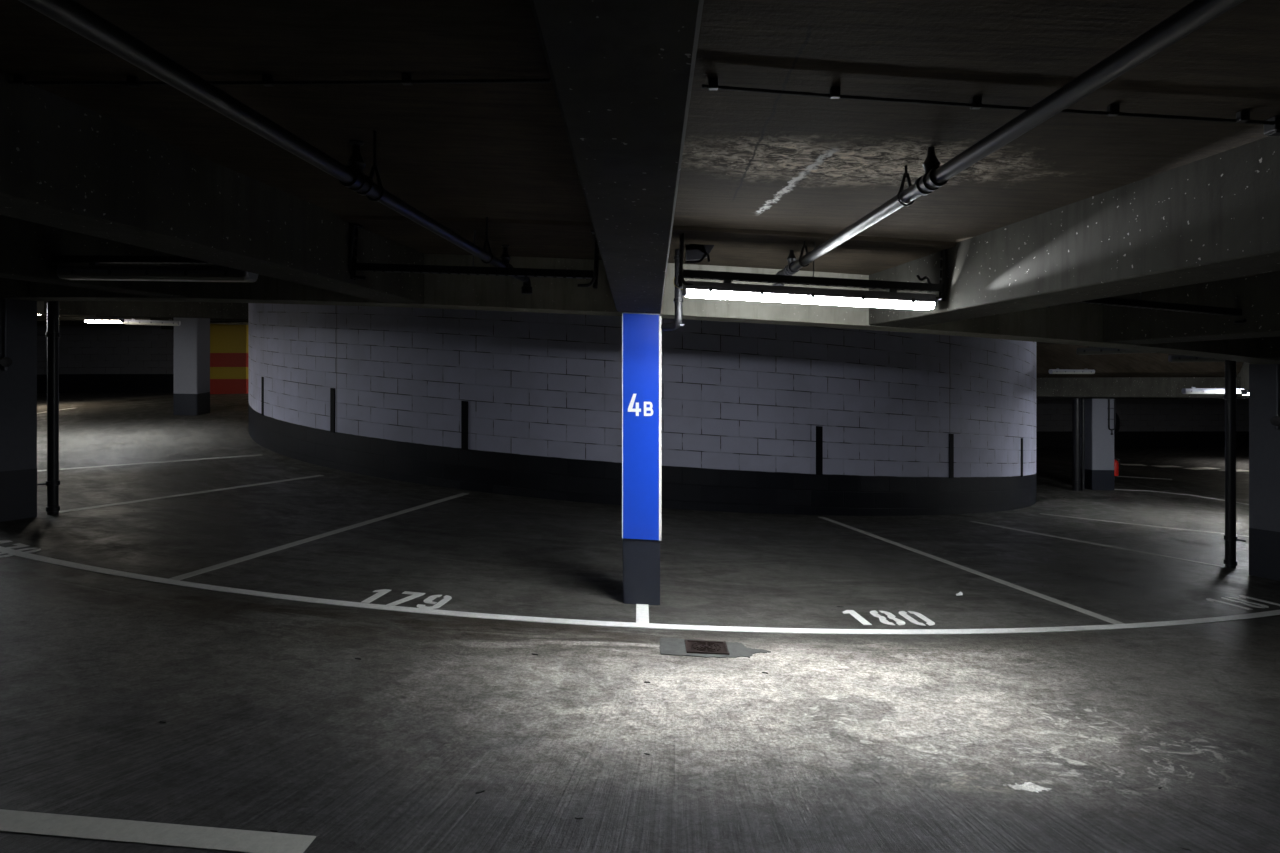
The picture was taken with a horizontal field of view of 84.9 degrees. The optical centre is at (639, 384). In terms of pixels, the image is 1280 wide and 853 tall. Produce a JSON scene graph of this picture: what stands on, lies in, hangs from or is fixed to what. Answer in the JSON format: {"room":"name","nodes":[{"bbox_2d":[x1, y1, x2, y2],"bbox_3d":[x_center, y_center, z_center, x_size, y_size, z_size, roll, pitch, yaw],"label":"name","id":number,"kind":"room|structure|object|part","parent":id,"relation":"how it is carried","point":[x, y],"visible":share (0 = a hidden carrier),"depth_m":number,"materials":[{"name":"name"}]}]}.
{"room":"parking garage","nodes":[
{"label":"parking garage","id":0,"kind":"room"},
{"bbox_2d":[37,325,173,392],"bbox_3d":[-16.750,-1.016,24.625,20.500,2.900,0.250,0,0,0],"label":"wall","id":1,"kind":"structure","parent":0,"point":[92,358],"depth_m":24.50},
{"bbox_2d":[210,324,247,393],"bbox_3d":[-13.395,-0.903,22.850,1.362,2.400,0.500,0,0,0],"label":"wall","id":2,"kind":"structure","parent":0,"point":[228,343],"depth_m":22.60,"materials":[{"name":"yellow paint"}]},
{"bbox_2d":[0,393,1279,852],"bbox_3d":[0.050,1.431,17.527,73.600,2.328,70.814,0,0,0],"label":"floor","id":3,"kind":"structure","parent":0,"point":[1035,742],"depth_m":4.15,"materials":[{"name":"concrete"}]},
{"bbox_2d":[0,298,36,521],"bbox_3d":[-6.527,0.234,7.128,0.462,2.253,0.462,0,0,28],"label":"pillar","id":4,"kind":"structure","parent":3,"relation":"on","point":[18,385],"depth_m":7.08,"materials":[{"name":"paint"}]},
{"bbox_2d":[0,299,11,370],"bbox_3d":[-6.321,-0.498,6.967,0.064,0.719,0.100,0,0,28],"label":"box","id":5,"kind":"object","parent":4,"relation":"attached to","point":[5,362],"visible":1,"depth_m":6.96,"materials":[{"name":"metal"}]},
{"bbox_2d":[37,301,59,514],"bbox_3d":[-6.203,0.093,7.342,0.120,2.530,0.193,0,0,33],"label":"drainpipe","id":6,"kind":"object","parent":4,"relation":"attached to","point":[52,334],"visible":0.94,"depth_m":7.33,"materials":[{"name":"metal"}]},
{"bbox_2d":[0,540,40,557],"bbox_3d":[-5.508,1.414,6.044,0.633,0.034,0.330,0,0,25],"label":"bay number","id":7,"kind":"object","parent":3,"relation":"on","point":[18,545],"visible":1,"depth_m":6.08,"materials":[{"name":"white paint"}]},
{"bbox_2d":[37,454,260,470],"bbox_3d":[-7.488,1.189,10.701,0.100,0.015,3.206,0,0,41],"label":"parking line","id":8,"kind":"object","parent":3,"relation":"on","point":[258,454],"visible":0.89,"depth_m":10.72,"materials":[{"name":"grey paint"}]},
{"bbox_2d":[0,809,315,852],"bbox_3d":[-1.869,1.604,2.519,1.396,0.060,0.110,0,0,4],"label":"lane line","id":9,"kind":"object","parent":3,"relation":"on","point":[95,828],"visible":1,"depth_m":2.51,"materials":[{"name":"grey paint"}]},
{"bbox_2d":[173,317,209,414],"bbox_3d":[-10.400,-0.445,16.253,0.532,2.281,0.532,0,0,-2],"label":"pillar","id":10,"kind":"structure","parent":3,"relation":"on","point":[191,396],"depth_m":15.99,"materials":[{"name":"paint"}]},
{"bbox_2d":[59,475,323,512],"bbox_3d":[-5.465,1.350,8.938,0.100,0.020,3.314,0,0,26],"label":"parking line","id":11,"kind":"object","parent":3,"relation":"on","point":[149,499],"visible":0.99,"depth_m":8.61,"materials":[{"name":"grey paint"}]},
{"bbox_2d":[169,493,467,579],"bbox_3d":[-3.029,1.508,7.539,0.100,0.012,4.571,0,0,15],"label":"parking line","id":12,"kind":"object","parent":3,"relation":"on","point":[207,569],"visible":1,"depth_m":6.72,"materials":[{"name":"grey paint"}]},
{"bbox_2d":[361,589,451,608],"bbox_3d":[-1.744,1.594,5.215,0.627,0.034,0.330,0,0,9],"label":"bay number","id":13,"kind":"object","parent":3,"relation":"on","point":[429,600],"visible":1,"depth_m":5.21,"materials":[{"name":"white paint"}]},
{"bbox_2d":[622,312,661,604],"bbox_3d":[0.014,0.563,5.486,0.301,2.244,0.301,0,0,0],"label":"pillar","id":14,"kind":"structure","parent":3,"relation":"on","point":[641,332],"depth_m":5.34,"materials":[{"name":"paint"}]},
{"bbox_3d":[0.007,0.318,5.344,0.274,1.729,0.012,0,0,0],"label":"sign panel","id":15,"kind":"part","parent":14,"relation":"part of","materials":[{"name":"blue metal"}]},
{"bbox_2d":[636,604,648,622],"bbox_3d":[0.018,1.678,5.135,0.092,0.010,0.530,0,0,0],"label":"stub line","id":16,"kind":"object","parent":3,"relation":"on","point":[642,610],"visible":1,"depth_m":5.13,"materials":[{"name":"white paint"}]},
{"bbox_2d":[659,638,770,657],"bbox_3d":[0.483,1.700,4.507,0.716,0.042,0.305,0,0,0],"label":"cement patch","id":17,"kind":"object","parent":3,"relation":"on","point":[668,646],"visible":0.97,"depth_m":4.48,"materials":[{"name":"grey concrete"}]},
{"bbox_2d":[685,639,729,654],"bbox_3d":[0.429,1.689,4.510,0.270,0.023,0.210,0,0,0],"label":"drain cover","id":18,"kind":"object","parent":17,"relation":"on","point":[692,646],"visible":1,"depth_m":4.50,"materials":[{"name":"metal"}]},
{"bbox_2d":[842,610,934,625],"bbox_3d":[1.882,1.766,5.311,0.629,0.034,0.330,0,0,-6],"label":"bay number","id":19,"kind":"object","parent":3,"relation":"on","point":[853,613],"visible":1,"depth_m":5.30,"materials":[{"name":"white paint"}]},
{"bbox_2d":[819,517,1124,623],"bbox_3d":[3.131,1.853,7.618,0.100,0.012,4.583,0,0,-15],"label":"parking line","id":20,"kind":"object","parent":3,"relation":"on","point":[1051,599],"visible":1,"depth_m":6.68,"materials":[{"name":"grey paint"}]},
{"bbox_2d":[1072,398,1080,490],"bbox_3d":[10.569,1.439,16.949,0.194,2.230,0.194,0,0,0],"label":"riser pipe","id":21,"kind":"object","parent":3,"relation":"on","point":[1076,402],"visible":1,"depth_m":16.89,"materials":[{"name":"metal"}]},
{"bbox_2d":[1081,398,1084,490],"bbox_3d":[10.739,1.441,16.969,0.094,2.230,0.094,0,0,0],"label":"riser pipe","id":22,"kind":"object","parent":3,"relation":"on","point":[1082,399],"visible":1,"depth_m":16.94,"materials":[{"name":"metal"}]},
{"bbox_2d":[970,521,1225,567],"bbox_3d":[5.693,2.016,9.039,0.100,0.016,3.032,0,0,-32],"label":"parking line","id":23,"kind":"object","parent":3,"relation":"on","point":[970,521],"visible":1,"depth_m":8.74,"materials":[{"name":"grey paint"}]},
{"bbox_2d":[1085,399,1113,489],"bbox_3d":[11.300,1.456,17.317,0.532,2.249,0.532,0,0,2],"label":"pillar","id":24,"kind":"structure","parent":3,"relation":"on","point":[1099,441],"depth_m":17.05,"materials":[{"name":"paint"}]},
{"bbox_2d":[1107,399,1115,434],"bbox_3d":[11.475,0.782,17.017,0.200,0.860,0.058,0,0,0],"label":"pipe","id":25,"kind":"object","parent":24,"relation":"attached to","point":[1108,408],"visible":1,"depth_m":17.01,"materials":[{"name":"black metal"}]},
{"bbox_2d":[1114,457,1119,475],"bbox_3d":[11.653,2.004,17.166,0.178,0.457,0.152,0,0,0],"label":"fire extinguisher","id":26,"kind":"object","parent":24,"relation":"attached to","point":[1116,464],"visible":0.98,"depth_m":17.11,"materials":[{"name":"red metal"}]},
{"bbox_2d":[1114,413,1119,434],"bbox_3d":[11.667,1.002,17.407,0.204,0.720,0.600,0,0,0],"label":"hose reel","id":27,"kind":"object","parent":24,"relation":"attached to","point":[1116,430],"visible":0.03,"depth_m":17.19,"materials":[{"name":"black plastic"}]},
{"bbox_2d":[1040,513,1248,536],"bbox_3d":[7.877,2.193,10.987,2.820,0.029,0.100,0,0,40],"label":"parking line","id":28,"kind":"object","parent":3,"relation":"on","point":[1040,513],"visible":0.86,"depth_m":10.94,"materials":[{"name":"grey paint"}]},
{"bbox_2d":[1120,476,1171,479],"bbox_3d":[14.009,2.581,19.497,1.289,0.006,0.120,0,0,35],"label":"parking line","id":29,"kind":"object","parent":3,"relation":"on","point":[1120,476],"visible":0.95,"depth_m":19.51,"materials":[{"name":"white paint"}]},
{"bbox_2d":[1114,489,1248,504],"bbox_3d":[12.487,2.529,15.869,0.761,0.090,3.188,0,0,-19],"label":"arc line","id":30,"kind":"object","parent":3,"relation":"on","point":[1114,489],"visible":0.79,"depth_m":16.25,"materials":[{"name":"white paint"}]},
{"bbox_2d":[1185,467,1219,469],"bbox_3d":[17.387,2.583,21.672,1.031,0.005,0.420,0,0,-15],"label":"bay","id":31,"kind":"object","parent":3,"relation":"on","point":[1196,468],"visible":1,"depth_m":21.63,"materials":[{"name":"white paint"}]},
{"bbox_2d":[1223,360,1245,567],"bbox_3d":[6.553,0.758,7.729,0.126,2.530,0.191,0,0,0],"label":"drainpipe","id":32,"kind":"object","parent":3,"relation":"on","point":[1230,397],"visible":0.98,"depth_m":7.73,"materials":[{"name":"metal"}]},
{"bbox_2d":[1206,595,1279,609],"bbox_3d":[5.376,1.937,6.237,0.581,0.032,0.330,0,0,-21],"label":"bay number","id":33,"kind":"object","parent":3,"relation":"on","point":[1240,596],"visible":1,"depth_m":6.24,"materials":[{"name":"white paint"}]},
{"bbox_2d":[1249,364,1279,580],"bbox_3d":[6.752,0.906,7.318,0.462,2.253,0.462,0,0,-29],"label":"pillar","id":34,"kind":"structure","parent":3,"relation":"on","point":[1264,440],"depth_m":7.30,"materials":[{"name":"paint"}]},
{"bbox_2d":[1270,364,1279,429],"bbox_3d":[6.535,0.123,7.175,0.064,0.671,0.100,0,0,-29],"label":"pipe","id":35,"kind":"object","parent":34,"relation":"attached to","point":[1275,420],"visible":1,"depth_m":7.17,"materials":[{"name":"metal"}]},
{"bbox_2d":[0,0,1279,377],"bbox_3d":[0.050,-1.699,17.520,73.999,3.348,71.199,0,0,0],"label":"ceiling","id":36,"kind":"structure","parent":0,"point":[763,175],"depth_m":2.43,"materials":[{"name":"concrete"}]},
{"bbox_2d":[0,278,29,296],"bbox_3d":[-9.617,-1.065,-0.519,0.360,0.447,16.580,0,0,26],"label":"ceiling beam","id":37,"kind":"structure","parent":36,"relation":"attached to","point":[8,287],"depth_m":6.59,"materials":[{"name":"concrete"}]},
{"bbox_2d":[0,215,188,297],"bbox_3d":[-6.397,-0.961,-1.811,0.360,0.447,16.580,0,0,17],"label":"ceiling beam","id":38,"kind":"structure","parent":36,"relation":"attached to","point":[27,248],"depth_m":4.98,"materials":[{"name":"concrete"}]},
{"bbox_2d":[84,316,123,322],"bbox_3d":[-9.648,-1.179,12.600,0.624,0.117,0.116,0,0,-6],"label":"tube light","id":39,"kind":"object","parent":36,"relation":"attached to","point":[91,319],"visible":1,"depth_m":12.56,"materials":[{"name":"beige"}]},
{"bbox_2d":[85,320,119,322],"bbox_3d":[-9.648,-1.144,12.600,0.588,0.046,0.100,0,0,-6],"label":"diffuser","id":40,"kind":"object","parent":39,"relation":"attached to","point":[88,321],"depth_m":12.56,"materials":[{"name":"beige plastic"}]},
{"bbox_2d":[37,314,216,318],"bbox_3d":[-19.377,-1.861,15.998,20.710,0.455,0.360,0,0,-9],"label":"ceiling beam","id":41,"kind":"structure","parent":36,"relation":"attached to","point":[37,314],"depth_m":16.88,"materials":[{"name":"concrete"}]},
{"bbox_2d":[37,321,247,325],"bbox_3d":[-19.309,-2.088,22.257,20.710,0.455,0.360,0,0,10],"label":"ceiling beam","id":42,"kind":"structure","parent":36,"relation":"attached to","point":[39,323],"depth_m":21.74,"materials":[{"name":"concrete"}]},
{"bbox_2d":[37,317,247,320],"bbox_3d":[-19.594,-1.974,19.130,20.710,0.455,0.360,0,0,1],"label":"ceiling beam","id":43,"kind":"structure","parent":36,"relation":"attached to","point":[38,318],"depth_m":18.91,"materials":[{"name":"concrete"}]},
{"bbox_2d":[44,301,247,318],"bbox_3d":[-18.663,-1.723,12.940,20.710,0.455,0.360,0,0,-18],"label":"ceiling beam","id":44,"kind":"structure","parent":36,"relation":"attached to","point":[219,310],"depth_m":15.33,"materials":[{"name":"concrete"}]},
{"bbox_2d":[123,318,179,325],"bbox_3d":[-9.202,-1.188,13.200,0.904,0.117,0.116,0,0,-20],"label":"tube light","id":45,"kind":"object","parent":36,"relation":"attached to","point":[132,321],"visible":0.99,"depth_m":13.16,"materials":[{"name":"metal"}]},
{"bbox_2d":[124,322,177,325],"bbox_3d":[-9.202,-1.152,13.200,0.868,0.046,0.100,0,0,-20],"label":"diffuser","id":46,"kind":"object","parent":45,"relation":"attached to","point":[127,323],"depth_m":13.17,"materials":[{"name":"white plastic"}]},
{"bbox_2d":[161,326,173,328],"bbox_3d":[-18.530,-2.166,25.299,20.710,0.455,0.360,0,0,19],"label":"ceiling beam","id":47,"kind":"structure","parent":36,"relation":"attached to","point":[162,327],"depth_m":24.40,"materials":[{"name":"concrete"}]},
{"bbox_2d":[0,71,423,303],"bbox_3d":[-3.012,-0.857,-2.573,0.360,0.447,16.580,0,0,8],"label":"ceiling beam","id":48,"kind":"structure","parent":36,"relation":"attached to","point":[65,164],"depth_m":3.02,"materials":[{"name":"concrete"}]},
{"bbox_2d":[18,0,532,293],"bbox_3d":[-1.054,-0.829,2.749,0.098,0.350,4.656,0,0,6],"label":"pipe","id":49,"kind":"object","parent":36,"relation":"hanging from","point":[70,14],"visible":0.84,"depth_m":1.95,"materials":[{"name":"metal"}]},
{"bbox_2d":[348,224,598,288],"bbox_3d":[-1.037,-0.808,4.381,1.623,0.419,0.089,0,0,4],"label":"cable tray","id":50,"kind":"object","parent":36,"relation":"attached to","point":[353,266],"visible":0.94,"depth_m":4.37,"materials":[{"name":"metal"}]},
{"bbox_2d":[530,0,703,313],"bbox_3d":[-0.010,-0.768,-2.790,0.345,0.446,16.580,0,0,0],"label":"ceiling beam","id":51,"kind":"structure","parent":36,"relation":"attached to","point":[621,71],"depth_m":1.42,"materials":[{"name":"concrete"}]},
{"bbox_2d":[0,254,1279,398],"bbox_3d":[0.050,-1.137,18.406,27.140,3.013,26.113,0,0,0],"label":"ceiling beam","id":52,"kind":"structure","parent":36,"relation":"attached to","point":[1081,324],"depth_m":5.55,"materials":[{"name":"concrete"}]},
{"bbox_2d":[1241,389,1248,394],"bbox_3d":[10.488,0.104,11.400,1.504,0.117,0.116,0,0,-8],"label":"tube light","id":53,"kind":"object","parent":52,"relation":"attached to","point":[1243,391],"visible":0.27,"depth_m":11.28,"materials":[{"name":"white"}]},
{"bbox_2d":[661,249,683,330],"bbox_3d":[0.230,-0.649,4.824,0.067,0.545,0.198,0,0,-38],"label":"pipe","id":54,"kind":"object","parent":36,"relation":"hanging from","point":[677,323],"visible":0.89,"depth_m":4.76,"materials":[{"name":"metal"}]},
{"bbox_2d":[686,244,714,260],"bbox_3d":[0.401,-0.887,4.625,0.197,0.131,0.050,0,0,0],"label":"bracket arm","id":55,"kind":"object","parent":36,"relation":"attached to","point":[695,252],"visible":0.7,"depth_m":4.60,"materials":[{"name":"black metal"}]},
{"bbox_2d":[678,233,946,301],"bbox_3d":[1.097,-0.743,4.378,1.743,0.424,0.089,0,0,-4],"label":"cable tray","id":56,"kind":"object","parent":36,"relation":"attached to","point":[941,287],"visible":0.98,"depth_m":4.37,"materials":[{"name":"metal"}]},
{"bbox_2d":[686,253,709,262],"bbox_3d":[0.364,-0.794,4.380,0.152,0.065,0.016,0,0,0],"label":"cable tail","id":57,"kind":"object","parent":56,"relation":"in","point":[705,254],"visible":1,"depth_m":4.37,"materials":[{"name":"black plastic"}]},
{"bbox_2d":[682,279,936,309],"bbox_3d":[1.066,-0.566,4.385,1.604,0.176,0.116,0,0,-4],"label":"tube light","id":58,"kind":"object","parent":56,"relation":"attached to","point":[728,290],"visible":0.99,"depth_m":4.34,"materials":[{"name":"white"}]},
{"bbox_2d":[685,289,934,309],"bbox_3d":[1.065,-0.536,4.385,1.568,0.046,0.100,3,0,-4],"label":"diffuser","id":59,"kind":"object","parent":58,"relation":"attached to","point":[766,295],"depth_m":4.34,"materials":[{"name":"white plastic"}]},
{"bbox_2d":[916,275,930,283],"bbox_3d":[1.774,-0.661,4.380,0.095,0.064,0.016,0,0,0],"label":"cable tail","id":60,"kind":"object","parent":56,"relation":"in","point":[917,276],"visible":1,"depth_m":4.37,"materials":[{"name":"black plastic"}]},
{"bbox_2d":[702,78,1275,124],"bbox_3d":[1.135,-0.902,2.236,1.887,0.103,0.051,0,0,-3],"label":"conduit","id":61,"kind":"object","parent":36,"relation":"attached to","point":[975,102],"visible":0.98,"depth_m":2.24,"materials":[{"name":"black metal"}]},
{"bbox_2d":[1264,115,1279,135],"bbox_3d":[2.098,-0.853,2.305,0.050,0.055,0.050,0,0,0],"label":"box","id":62,"kind":"object","parent":61,"relation":"attached to","point":[1269,130],"visible":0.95,"depth_m":2.30,"materials":[{"name":"black plastic"}]},
{"bbox_2d":[772,0,1244,285],"bbox_3d":[1.123,-0.794,2.811,0.106,0.286,4.239,0,0,-4],"label":"pipe","id":63,"kind":"object","parent":36,"relation":"hanging from","point":[1198,13],"visible":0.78,"depth_m":2.01,"materials":[{"name":"metal"}]},
{"bbox_2d":[1049,368,1094,373],"bbox_3d":[8.949,-0.288,14.500,1.104,0.117,0.116,0,0,-15],"label":"tube light","id":64,"kind":"object","parent":36,"relation":"attached to","point":[1057,370],"visible":1,"depth_m":14.44,"materials":[{"name":"metal"}]},
{"bbox_2d":[1053,372,1094,373],"bbox_3d":[8.949,-0.252,14.500,1.068,0.046,0.100,0,0,-15],"label":"diffuser","id":65,"kind":"object","parent":64,"relation":"attached to","point":[1053,372],"depth_m":14.46,"materials":[{"name":"white plastic"}]},
{"bbox_2d":[869,135,1279,327],"bbox_3d":[3.112,-0.673,-2.573,0.360,0.447,16.580,0,0,-8],"label":"ceiling beam","id":66,"kind":"structure","parent":36,"relation":"attached to","point":[1215,217],"depth_m":3.11,"materials":[{"name":"concrete"}]},
{"bbox_2d":[1036,377,1240,397],"bbox_3d":[18.763,0.059,12.940,20.710,0.455,0.360,0,0,18],"label":"ceiling beam","id":67,"kind":"structure","parent":36,"relation":"attached to","point":[1087,387],"depth_m":15.34,"materials":[{"name":"concrete"}]},
{"bbox_2d":[1036,397,1248,398],"bbox_3d":[19.477,0.123,15.998,20.710,0.455,0.360,0,0,9],"label":"ceiling beam","id":68,"kind":"structure","parent":36,"relation":"attached to","point":[1036,397],"depth_m":17.06,"materials":[{"name":"concrete"}]},
{"bbox_2d":[1044,292,1245,323],"bbox_3d":[3.400,-0.639,4.731,1.813,0.427,0.089,0,0,-13],"label":"cable tray","id":69,"kind":"object","parent":36,"relation":"attached to","point":[1110,301],"visible":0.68,"depth_m":4.76,"materials":[{"name":"metal"}]},
{"bbox_2d":[1103,271,1279,344],"bbox_3d":[6.497,-0.569,-1.811,0.360,0.447,16.580,0,0,-17],"label":"ceiling beam","id":70,"kind":"structure","parent":36,"relation":"attached to","point":[1258,297],"depth_m":5.17,"materials":[{"name":"concrete"}]},
{"bbox_2d":[1168,355,1224,361],"bbox_3d":[7.273,-0.355,8.900,0.904,0.117,0.116,0,0,20],"label":"tube light","id":71,"kind":"object","parent":36,"relation":"attached to","point":[1171,358],"visible":0.55,"depth_m":8.94,"materials":[{"name":"metal"}]},
{"bbox_2d":[1172,358,1224,361],"bbox_3d":[7.273,-0.320,8.900,0.868,0.046,0.100,0,0,20],"label":"diffuser","id":72,"kind":"object","parent":71,"relation":"attached to","point":[1173,359],"depth_m":8.92,"materials":[{"name":"plastic"}]},
{"bbox_2d":[1181,387,1243,393],"bbox_3d":[9.659,0.091,11.800,0.954,0.117,0.116,0,0,4],"label":"tube light","id":73,"kind":"object","parent":36,"relation":"attached to","point":[1192,390],"visible":0.77,"depth_m":11.76,"materials":[{"name":"plastic"}]},
{"bbox_2d":[1186,392,1240,393],"bbox_3d":[9.659,0.127,11.800,0.918,0.046,0.100,0,0,4],"label":"diffuser","id":74,"kind":"object","parent":73,"relation":"attached to","point":[1186,392],"depth_m":11.76,"materials":[{"name":"white plastic"}]},
{"bbox_2d":[1260,336,1279,359],"bbox_3d":[9.717,-0.465,-0.519,0.360,0.447,16.580,0,0,-26],"label":"ceiling beam","id":75,"kind":"structure","parent":36,"relation":"attached to","point":[1269,346],"depth_m":6.63,"materials":[{"name":"concrete"}]},
{"bbox_3d":[-3.276,-0.940,4.725,1.812,0.427,0.089,0,0,13],"label":"cable tray","id":76,"kind":"object","parent":36,"relation":"attached to","visible":0},
{"bbox_2d":[56,262,257,281],"bbox_3d":[-3.286,-0.762,4.737,1.579,0.175,0.116,0,0,13],"label":"tube light","id":77,"kind":"object","parent":76,"relation":"attached to","point":[216,273],"visible":0.99,"depth_m":4.68,"materials":[{"name":"metal"}]},
{"bbox_2d":[58,272,251,281],"bbox_3d":[-3.287,-0.731,4.737,1.543,0.046,0.100,3,1,13],"label":"diffuser","id":78,"kind":"object","parent":77,"relation":"attached to","point":[110,276],"depth_m":4.67,"materials":[{"name":"plastic"}]},
{"bbox_3d":[6.377,-0.477,9.300,0.116,0.117,1.004,0,0,-40],"label":"tube light","id":79,"kind":"object","parent":36,"relation":"attached to","visible":0},
{"bbox_2d":[1078,350,1156,354],"bbox_3d":[6.377,-0.441,9.300,0.100,0.046,0.968,0,0,-40],"label":"diffuser","id":80,"kind":"object","parent":79,"relation":"attached to","point":[1081,352],"depth_m":9.36,"materials":[{"name":"plastic"}]},
{"bbox_2d":[248,303,1035,515],"bbox_3d":[0.050,-0.264,18.569,18.560,5.818,17.858,0,0,0],"label":"wall","id":81,"kind":"structure","parent":0,"point":[743,404],"depth_m":10.09,"materials":[{"name":"white brick"}]},
{"bbox_2d":[261,377,263,415],"bbox_3d":[-6.849,0.201,12.704,0.016,0.702,0.100,0,0,-42],"label":"bar","id":82,"kind":"object","parent":81,"relation":"attached to","point":[262,378],"visible":1,"depth_m":12.68,"materials":[{"name":"black paint"}]},
{"bbox_2d":[330,388,334,432],"bbox_3d":[-4.841,0.397,11.027,0.100,0.702,0.016,0,0,32],"label":"bar","id":83,"kind":"object","parent":81,"relation":"attached to","point":[332,390],"visible":1,"depth_m":11.02,"materials":[{"name":"black paint"}]},
{"bbox_2d":[461,401,467,449],"bbox_3d":[-2.501,0.577,9.991,0.100,0.702,0.016,0,0,16],"label":"bar","id":84,"kind":"object","parent":81,"relation":"attached to","point":[464,404],"visible":1,"depth_m":9.98,"materials":[{"name":"black paint"}]},
{"bbox_2d":[816,426,822,474],"bbox_3d":[2.555,0.935,9.978,0.100,0.702,0.016,0,0,-16],"label":"bar","id":85,"kind":"object","parent":81,"relation":"attached to","point":[819,429],"visible":1,"depth_m":9.97,"materials":[{"name":"black paint"}]},
{"bbox_2d":[949,434,953,477],"bbox_3d":[4.891,1.114,10.995,0.100,0.702,0.016,0,0,-31],"label":"bar","id":86,"kind":"object","parent":81,"relation":"attached to","point":[951,436],"visible":1,"depth_m":10.98,"materials":[{"name":"black paint"}]},
{"bbox_2d":[1021,438,1022,476],"bbox_3d":[6.903,1.308,12.653,0.016,0.702,0.100,0,0,42],"label":"bar","id":87,"kind":"object","parent":81,"relation":"attached to","point":[1021,438],"visible":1,"depth_m":12.63,"materials":[{"name":"black paint"}]},
{"bbox_2d":[1036,399,1248,446],"bbox_3d":[17.250,1.269,29.125,23.500,2.848,0.250,0,0,0],"label":"wall","id":88,"kind":"structure","parent":0,"point":[1143,422],"depth_m":29.00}
]}

